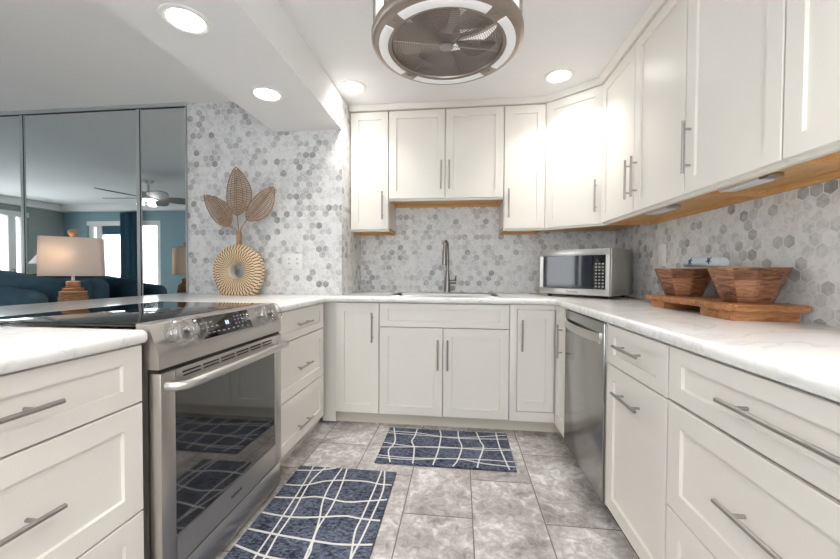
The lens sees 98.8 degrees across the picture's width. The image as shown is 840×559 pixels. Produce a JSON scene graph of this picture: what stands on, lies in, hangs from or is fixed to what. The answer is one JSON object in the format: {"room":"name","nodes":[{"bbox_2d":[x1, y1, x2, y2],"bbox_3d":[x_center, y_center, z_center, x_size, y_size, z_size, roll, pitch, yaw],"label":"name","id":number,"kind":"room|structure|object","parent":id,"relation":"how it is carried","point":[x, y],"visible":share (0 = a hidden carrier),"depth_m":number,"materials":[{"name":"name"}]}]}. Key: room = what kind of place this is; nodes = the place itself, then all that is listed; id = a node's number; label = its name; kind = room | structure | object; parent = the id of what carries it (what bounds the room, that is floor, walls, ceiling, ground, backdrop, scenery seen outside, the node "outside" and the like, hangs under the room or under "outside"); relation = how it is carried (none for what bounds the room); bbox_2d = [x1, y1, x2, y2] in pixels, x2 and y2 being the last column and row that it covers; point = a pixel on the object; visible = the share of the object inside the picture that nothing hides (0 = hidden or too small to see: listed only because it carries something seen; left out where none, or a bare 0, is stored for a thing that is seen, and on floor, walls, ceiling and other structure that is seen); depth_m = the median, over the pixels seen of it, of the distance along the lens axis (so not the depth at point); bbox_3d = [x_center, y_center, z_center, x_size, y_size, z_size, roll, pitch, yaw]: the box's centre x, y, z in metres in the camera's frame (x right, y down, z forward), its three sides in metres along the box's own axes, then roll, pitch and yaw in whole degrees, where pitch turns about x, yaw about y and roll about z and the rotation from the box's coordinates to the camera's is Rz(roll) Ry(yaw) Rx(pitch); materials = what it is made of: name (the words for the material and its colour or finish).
{"room":"kitchen","nodes":[
{"label":"kitchen","id":0,"kind":"room"},
{"bbox_2d":[99,0,341,131],"bbox_3d":[-1.075,-1.216,0.778,0.541,0.247,3.930,0,1,6],"label":"soffit","id":1,"kind":"structure","parent":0,"point":[250,43],"depth_m":1.85,"materials":[{"name":"white paint"}]},
{"bbox_2d":[158,3,211,35],"bbox_3d":[-0.999,-1.104,1.536,0.196,0.008,0.196,0,1,6],"label":"recessed light","id":2,"kind":"object","parent":1,"relation":"attached to","point":[185,19],"visible":1,"depth_m":1.53,"materials":[{"name":"white"}]},
{"bbox_2d":[166,9,204,31],"bbox_3d":[-0.999,-1.106,1.536,0.142,0.002,0.142,0,1,6],"label":"diffuser","id":3,"kind":"object","parent":2,"relation":"attached to","point":[183,20],"depth_m":1.53,"materials":[{"name":"white plastic"}]},
{"bbox_2d":[249,86,283,101],"bbox_3d":[-0.924,-1.117,2.174,0.196,0.008,0.196,0,1,6],"label":"recessed light","id":4,"kind":"object","parent":1,"relation":"attached to","point":[264,93],"visible":1,"depth_m":2.16,"materials":[{"name":"white plastic"}]},
{"bbox_2d":[254,89,279,99],"bbox_3d":[-0.924,-1.119,2.174,0.142,0.002,0.142,0,1,6],"label":"diffuser","id":5,"kind":"object","parent":4,"relation":"attached to","point":[261,94],"depth_m":2.17,"materials":[{"name":"white plastic"}]},
{"bbox_2d":[187,97,360,416],"bbox_3d":[-1.179,-0.170,3.151,1.261,2.440,0.720,0,1,6],"label":"wall partition","id":6,"kind":"structure","parent":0,"point":[309,171],"depth_m":2.78,"materials":[{"name":"tile"}]},
{"bbox_2d":[282,254,301,268],"bbox_3d":[-0.984,-0.141,2.763,0.164,0.116,0.009,0,1,6],"label":"outlet plate","id":7,"kind":"object","parent":6,"relation":"attached to","point":[289,261],"visible":1,"depth_m":2.76,"materials":[{"name":"white plastic"}]},
{"bbox_2d":[287,256,290,265],"bbox_3d":[-1.004,-0.141,2.763,0.034,0.072,0.003,0,1,6],"label":"socket","id":8,"kind":"object","parent":7,"relation":"attached to","point":[288,257],"depth_m":2.76,"materials":[{"name":"white plastic"}]},
{"bbox_2d":[295,256,299,265],"bbox_3d":[-0.940,-0.140,2.756,0.034,0.072,0.003,0,1,6],"label":"socket","id":9,"kind":"object","parent":7,"relation":"attached to","point":[297,258],"depth_m":2.75,"materials":[{"name":"white plastic"}]},
{"bbox_2d":[349,0,667,112],"bbox_3d":[0.220,-1.329,1.523,1.863,0.038,2.577,0,1,6],"label":"trim","id":10,"kind":"structure","parent":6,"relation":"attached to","point":[655,6],"depth_m":2.70,"materials":[{"name":"white paint"}]},
{"bbox_2d":[0,0,652,111],"bbox_3d":[-3.281,-1.412,1.334,10.000,0.100,4.950,0,1,6],"label":"ceiling","id":11,"kind":"structure","parent":0,"point":[55,54],"depth_m":2.19,"materials":[{"name":"white paint"}]},
{"bbox_2d":[338,79,365,93],"bbox_3d":[-0.482,-1.370,2.565,0.196,0.008,0.196,0,1,6],"label":"recessed light","id":12,"kind":"object","parent":11,"relation":"in","point":[350,86],"visible":1,"depth_m":2.56,"materials":[{"name":"white paint"}]},
{"bbox_2d":[342,82,361,91],"bbox_3d":[-0.482,-1.373,2.565,0.142,0.002,0.142,0,1,6],"label":"diffuser","id":13,"kind":"object","parent":12,"relation":"attached to","point":[346,86],"depth_m":2.56,"materials":[{"name":"white plastic"}]},
{"bbox_2d":[371,0,523,84],"bbox_3d":[0.120,-1.190,1.611,0.689,0.322,0.689,0,1,6],"label":"ceiling fan","id":14,"kind":"object","parent":11,"relation":"attached to","point":[431,49],"visible":1,"depth_m":1.58,"materials":[{"name":"silver metal"}]},
{"bbox_2d":[393,9,500,75],"bbox_3d":[0.119,-1.047,1.614,0.477,0.005,0.477,0,1,6],"label":"grille","id":15,"kind":"object","parent":14,"relation":"attached to","point":[490,65],"depth_m":1.61,"materials":[{"name":"silver metal"}]},
{"bbox_2d":[544,68,574,83],"bbox_3d":[0.932,-1.360,2.412,0.196,0.008,0.196,0,1,6],"label":"recessed light","id":16,"kind":"object","parent":11,"relation":"in","point":[560,75],"visible":1,"depth_m":2.40,"materials":[{"name":"white"}]},
{"bbox_2d":[548,71,569,81],"bbox_3d":[0.932,-1.363,2.412,0.142,0.002,0.142,0,1,6],"label":"diffuser","id":17,"kind":"object","parent":16,"relation":"attached to","point":[553,76],"depth_m":2.41,"materials":[{"name":"white plastic"}]},
{"bbox_2d":[215,417,639,558],"bbox_3d":[-3.293,1.127,1.387,10.000,0.100,4.950,0,1,6],"label":"floor","id":18,"kind":"structure","parent":0,"point":[548,508],"depth_m":1.74,"materials":[{"name":"grey tile"}]},
{"bbox_2d":[0,270,108,302],"bbox_3d":[-3.483,0.488,2.522,2.000,1.130,0.930,0,1,6],"label":"sofa","id":19,"kind":"object","parent":18,"relation":"on","point":[96,288],"visible":0.16,"depth_m":2.66,"materials":[{"name":"blue fabric"}]},
{"bbox_2d":[0,285,47,305],"bbox_3d":[-2.849,0.258,2.421,0.571,0.463,0.274,0,1,6],"label":"throw pillow","id":20,"kind":"object","parent":19,"relation":"on","point":[8,295],"visible":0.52,"depth_m":2.38,"materials":[{"name":"blue fabric"}]},
{"bbox_2d":[0,270,66,302],"bbox_3d":[-3.065,0.228,2.716,0.775,0.613,0.332,0,1,6],"label":"cushion","id":21,"kind":"object","parent":19,"relation":"on","point":[49,286],"depth_m":2.62,"materials":[{"name":"blue fabric"}]},
{"bbox_2d":[0,345,143,558],"bbox_3d":[-1.191,0.651,0.689,0.656,0.902,0.912,0,1,6],"label":"base cabinet","id":22,"kind":"object","parent":18,"relation":"on","point":[71,436],"visible":0.98,"depth_m":0.91,"materials":[{"name":"white wood"}]},
{"bbox_2d":[0,301,288,558],"bbox_3d":[-1.070,0.601,1.526,0.765,0.968,0.759,0,1,6],"label":"range oven","id":23,"kind":"object","parent":18,"relation":"on","point":[211,401],"visible":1,"depth_m":1.33,"materials":[{"name":"silver metal"}]},
{"bbox_2d":[0,301,263,326],"bbox_3d":[-1.144,0.133,1.524,0.613,0.010,0.759,0,1,6],"label":"cooktop","id":24,"kind":"object","parent":23,"relation":"in","point":[129,315],"depth_m":1.35,"materials":[{"name":"black glass"}]},
{"bbox_2d":[278,303,323,464],"bbox_3d":[-1.010,0.618,2.300,0.656,0.902,0.780,0,1,6],"label":"base cabinet","id":25,"kind":"object","parent":18,"relation":"on","point":[302,360],"visible":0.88,"depth_m":2.21,"materials":[{"name":"white wood"}]},
{"bbox_2d":[223,466,396,558],"bbox_3d":[-0.459,1.080,1.580,0.560,0.013,0.908,0,1,6],"label":"kitchen rug","id":26,"kind":"object","parent":18,"relation":"on","point":[319,512],"visible":1,"depth_m":1.62,"materials":[{"name":"blue fabric"}]},
{"bbox_2d":[323,302,380,422],"bbox_3d":[-0.475,0.608,2.909,0.425,0.902,0.656,0,1,6],"label":"base cabinet","id":27,"kind":"object","parent":18,"relation":"on","point":[350,329],"visible":0.94,"depth_m":2.63,"materials":[{"name":"white wood"}]},
{"bbox_2d":[379,302,508,429],"bbox_3d":[0.194,0.613,2.834,0.920,0.902,0.656,0,1,6],"label":"base cabinet","id":28,"kind":"object","parent":18,"relation":"on","point":[441,364],"visible":0.98,"depth_m":2.55,"materials":[{"name":"white wood"}]},
{"bbox_2d":[375,427,516,471],"bbox_3d":[0.165,1.068,2.294,0.815,0.013,0.470,0,1,6],"label":"kitchen rug","id":29,"kind":"object","parent":18,"relation":"on","point":[401,446],"visible":1,"depth_m":2.25,"materials":[{"name":"blue fabric"}]},
{"bbox_2d":[507,304,566,437],"bbox_3d":[1.102,0.621,2.637,0.930,0.902,0.845,0,1,6],"label":"base cabinet","id":30,"kind":"object","parent":18,"relation":"on","point":[537,333],"visible":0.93,"depth_m":2.48,"materials":[{"name":"white wood"}]},
{"bbox_2d":[564,309,608,505],"bbox_3d":[1.140,0.637,1.884,0.640,0.903,0.613,0,1,6],"label":"dishwasher","id":31,"kind":"object","parent":18,"relation":"on","point":[586,339],"visible":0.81,"depth_m":1.81,"materials":[{"name":"silver metal"}]},
{"bbox_2d":[605,324,673,558],"bbox_3d":[1.090,0.648,1.333,0.656,0.902,0.466,0,1,6],"label":"base cabinet","id":32,"kind":"object","parent":18,"relation":"on","point":[638,399],"visible":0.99,"depth_m":1.32,"materials":[{"name":"white wood"}]},
{"bbox_2d":[666,346,839,558],"bbox_3d":[1.011,0.663,0.635,0.656,0.902,0.930,0,1,6],"label":"base cabinet","id":33,"kind":"object","parent":18,"relation":"on","point":[753,461],"visible":0.98,"depth_m":0.82,"materials":[{"name":"white wood"}]},
{"bbox_2d":[0,292,839,402],"bbox_3d":[-0.312,0.162,1.661,3.550,0.040,3.100,0,1,6],"label":"countertop","id":34,"kind":"structure","parent":33,"relation":"on","point":[805,356],"depth_m":1.06,"materials":[{"name":"white stone"}]},
{"bbox_2d":[213,232,264,294],"bbox_3d":[-1.350,-0.119,2.683,0.390,0.468,0.110,0,1,6],"label":"vase","id":35,"kind":"object","parent":34,"relation":"on","point":[227,282],"visible":0.95,"depth_m":2.64,"materials":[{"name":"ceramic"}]},
{"bbox_2d":[204,195,237,231],"bbox_3d":[-1.476,-0.473,2.689,0.266,0.315,0.043,0,1,1],"label":"leaf","id":36,"kind":"object","parent":35,"relation":"in","point":[225,220],"visible":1,"depth_m":2.69,"materials":[{"name":"brown wicker"}]},
{"bbox_2d":[226,167,251,231],"bbox_3d":[-1.363,-0.578,2.691,0.207,0.523,0.040,0,1,6],"label":"leaf","id":37,"kind":"object","parent":35,"relation":"in","point":[240,211],"visible":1,"depth_m":2.69,"materials":[{"name":"brown wicker"}]},
{"bbox_2d":[240,187,274,231],"bbox_3d":[-1.205,-0.497,2.658,0.297,0.365,0.043,0,1,6],"label":"leaf","id":38,"kind":"object","parent":35,"relation":"in","point":[263,193],"visible":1,"depth_m":2.66,"materials":[{"name":"brown wicker"}]},
{"bbox_2d":[388,292,500,296],"bbox_3d":[0.197,0.221,2.836,0.836,0.208,0.431,0,1,6],"label":"undermount sink","id":39,"kind":"object","parent":34,"relation":"in","point":[397,293],"visible":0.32,"depth_m":3.02,"materials":[{"name":"metal"}]},
{"bbox_2d":[430,240,464,292],"bbox_3d":[0.228,-0.109,3.020,0.302,0.449,0.176,0,1,6],"label":"kitchen faucet","id":40,"kind":"object","parent":34,"relation":"on","point":[445,255],"visible":1,"depth_m":3.06,"materials":[{"name":"silver metal"}]},
{"bbox_2d":[540,248,632,298],"bbox_3d":[1.234,-0.045,2.695,0.378,0.345,0.520,-1,2,-40],"label":"microwave","id":41,"kind":"object","parent":34,"relation":"on","point":[605,272],"visible":1,"depth_m":2.53,"materials":[{"name":"silver metal"}]},
{"bbox_2d":[645,294,811,321],"bbox_3d":[1.323,0.119,1.638,0.268,0.062,0.640,0,1,6],"label":"serving board","id":42,"kind":"object","parent":34,"relation":"on","point":[710,306],"visible":0.94,"depth_m":1.36,"materials":[{"name":"brown wood"}]},
{"bbox_2d":[654,268,710,296],"bbox_3d":[1.357,0.013,1.859,0.258,0.140,0.262,0,1,6],"label":"wooden bowl","id":43,"kind":"object","parent":42,"relation":"on","point":[688,282],"visible":0.88,"depth_m":1.78,"materials":[{"name":"brown wood"}]},
{"bbox_2d":[682,256,728,266],"bbox_3d":[1.384,-0.087,1.756,0.057,0.054,0.279,0,1,6],"label":"rolled towel","id":44,"kind":"object","parent":43,"relation":"on","point":[700,261],"visible":1,"depth_m":1.71,"materials":[{"name":"white fabric"}]},
{"bbox_2d":[707,267,793,303],"bbox_3d":[1.317,0.022,1.454,0.262,0.140,0.259,0,1,6],"label":"wooden bowl","id":45,"kind":"object","parent":42,"relation":"on","point":[750,285],"visible":1,"depth_m":1.37,"materials":[{"name":"brown wood"}]},
{"bbox_3d":[-2.286,0.686,2.397,0.390,0.750,0.500,0,1,6],"label":"end table","id":46,"kind":"object","parent":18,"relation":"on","visible":0},
{"bbox_2d":[37,229,104,301],"bbox_3d":[-2.321,-0.012,2.407,0.310,0.646,0.190,-1,1,-36],"label":"table lamp","id":47,"kind":"object","parent":46,"relation":"on","point":[72,256],"visible":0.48,"depth_m":2.34,"materials":[{"name":"fabric"}]},
{"bbox_2d":[361,207,615,293],"bbox_3d":[0.657,-0.162,3.207,2.374,2.440,0.200,0,1,6],"label":"wall","id":48,"kind":"structure","parent":0,"point":[483,260],"depth_m":3.14,"materials":[{"name":"tile"}]},
{"bbox_2d":[350,111,395,235],"bbox_3d":[-0.393,-0.868,3.025,0.317,0.955,0.366,0,1,6],"label":"upper cabinet","id":49,"kind":"object","parent":48,"relation":"attached to","point":[372,213],"visible":0.98,"depth_m":2.89,"materials":[{"name":"white wood"}]},
{"bbox_2d":[409,255,416,267],"bbox_3d":[-0.061,-0.163,3.182,0.074,0.116,0.009,0,1,6],"label":"switch plate","id":50,"kind":"object","parent":48,"relation":"attached to","point":[412,258],"visible":1,"depth_m":3.18,"materials":[{"name":"white plastic"}]},
{"bbox_2d":[389,106,503,207],"bbox_3d":[0.214,-0.984,2.955,0.900,0.714,0.366,0,1,6],"label":"upper cabinet","id":51,"kind":"object","parent":48,"relation":"attached to","point":[454,157],"visible":1,"depth_m":2.81,"materials":[{"name":"white wood"}]},
{"bbox_2d":[499,104,545,234],"bbox_3d":[0.815,-0.859,2.890,0.310,0.955,0.366,0,1,6],"label":"upper cabinet","id":52,"kind":"object","parent":48,"relation":"attached to","point":[522,206],"visible":0.98,"depth_m":2.75,"materials":[{"name":"white wood"}]},
{"bbox_2d":[541,85,635,231],"bbox_3d":[1.276,-0.854,2.728,0.644,0.955,0.584,0,1,6],"label":"upper cabinet","id":53,"kind":"object","parent":48,"relation":"attached to","point":[573,149],"visible":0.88,"depth_m":2.59,"materials":[{"name":"white wood"}]},
{"bbox_2d":[615,178,839,326],"bbox_3d":[1.466,-0.105,0.676,0.200,2.440,4.650,0,1,6],"label":"wall","id":54,"kind":"structure","parent":0,"point":[799,229],"depth_m":1.49,"materials":[{"name":"tile"}]},
{"bbox_2d":[658,244,666,265],"bbox_3d":[1.543,-0.153,2.292,0.008,0.140,0.090,0,1,6],"label":"switch plate","id":55,"kind":"object","parent":54,"relation":"attached to","point":[662,249],"visible":1,"depth_m":2.28,"materials":[{"name":"white plastic"}]},
{"bbox_2d":[601,0,766,224],"bbox_3d":[1.332,-0.838,1.976,0.366,0.955,0.921,0,1,6],"label":"upper cabinet","id":56,"kind":"object","parent":54,"relation":"attached to","point":[644,97],"visible":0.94,"depth_m":1.87,"materials":[{"name":"white wood"}]},
{"bbox_2d":[646,204,680,214],"bbox_3d":[1.296,-0.371,1.921,0.060,0.018,0.235,0,1,6],"label":"light","id":57,"kind":"object","parent":56,"relation":"attached to","point":[674,206],"visible":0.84,"depth_m":1.89,"materials":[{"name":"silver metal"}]},
{"bbox_2d":[680,0,839,196],"bbox_3d":[1.255,-0.824,1.284,0.366,0.955,0.471,0,1,6],"label":"upper cabinet","id":58,"kind":"object","parent":54,"relation":"attached to","point":[736,50],"visible":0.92,"depth_m":1.29,"materials":[{"name":"white wood"}]},
{"bbox_2d":[719,172,784,191],"bbox_3d":[1.231,-0.360,1.344,0.060,0.018,0.235,0,1,6],"label":"light","id":59,"kind":"object","parent":58,"relation":"attached to","point":[769,177],"visible":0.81,"depth_m":1.31,"materials":[{"name":"white plastic"}]},
{"bbox_2d":[783,0,839,164],"bbox_3d":[1.177,-0.809,0.592,0.366,0.955,0.920,0,1,6],"label":"upper cabinet","id":60,"kind":"object","parent":54,"relation":"attached to","point":[811,134],"visible":1,"depth_m":0.99,"materials":[{"name":"white wood"}]},
{"bbox_3d":[-4.867,-0.196,3.575,6.165,2.440,0.700,0,1,6],"label":"wall","id":61,"kind":"structure","parent":0,"visible":0},
{"bbox_2d":[0,114,25,273],"bbox_3d":[-3.834,-0.168,3.080,1.070,2.415,0.018,0,1,6],"label":"door","id":62,"kind":"structure","parent":61,"relation":"in","point":[12,184],"depth_m":3.02,"materials":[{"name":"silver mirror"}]},
{"bbox_2d":[23,108,141,297],"bbox_3d":[-2.770,-0.161,2.961,1.070,2.415,0.018,0,1,6],"label":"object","id":63,"kind":"structure","parent":61,"relation":"in","point":[82,169],"depth_m":2.94,"materials":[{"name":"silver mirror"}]},
{"bbox_2d":[0,102,186,114],"bbox_3d":[-3.661,-1.387,3.038,3.665,0.024,0.050,0,1,6],"label":"trim","id":64,"kind":"structure","parent":61,"relation":"attached to","point":[178,103],"depth_m":2.90,"materials":[{"name":"grey"}]},
{"bbox_2d":[140,106,187,295],"bbox_3d":[-2.043,-0.155,2.879,0.393,2.415,0.018,0,1,6],"label":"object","id":65,"kind":"structure","parent":61,"relation":"in","point":[163,130],"depth_m":2.87,"materials":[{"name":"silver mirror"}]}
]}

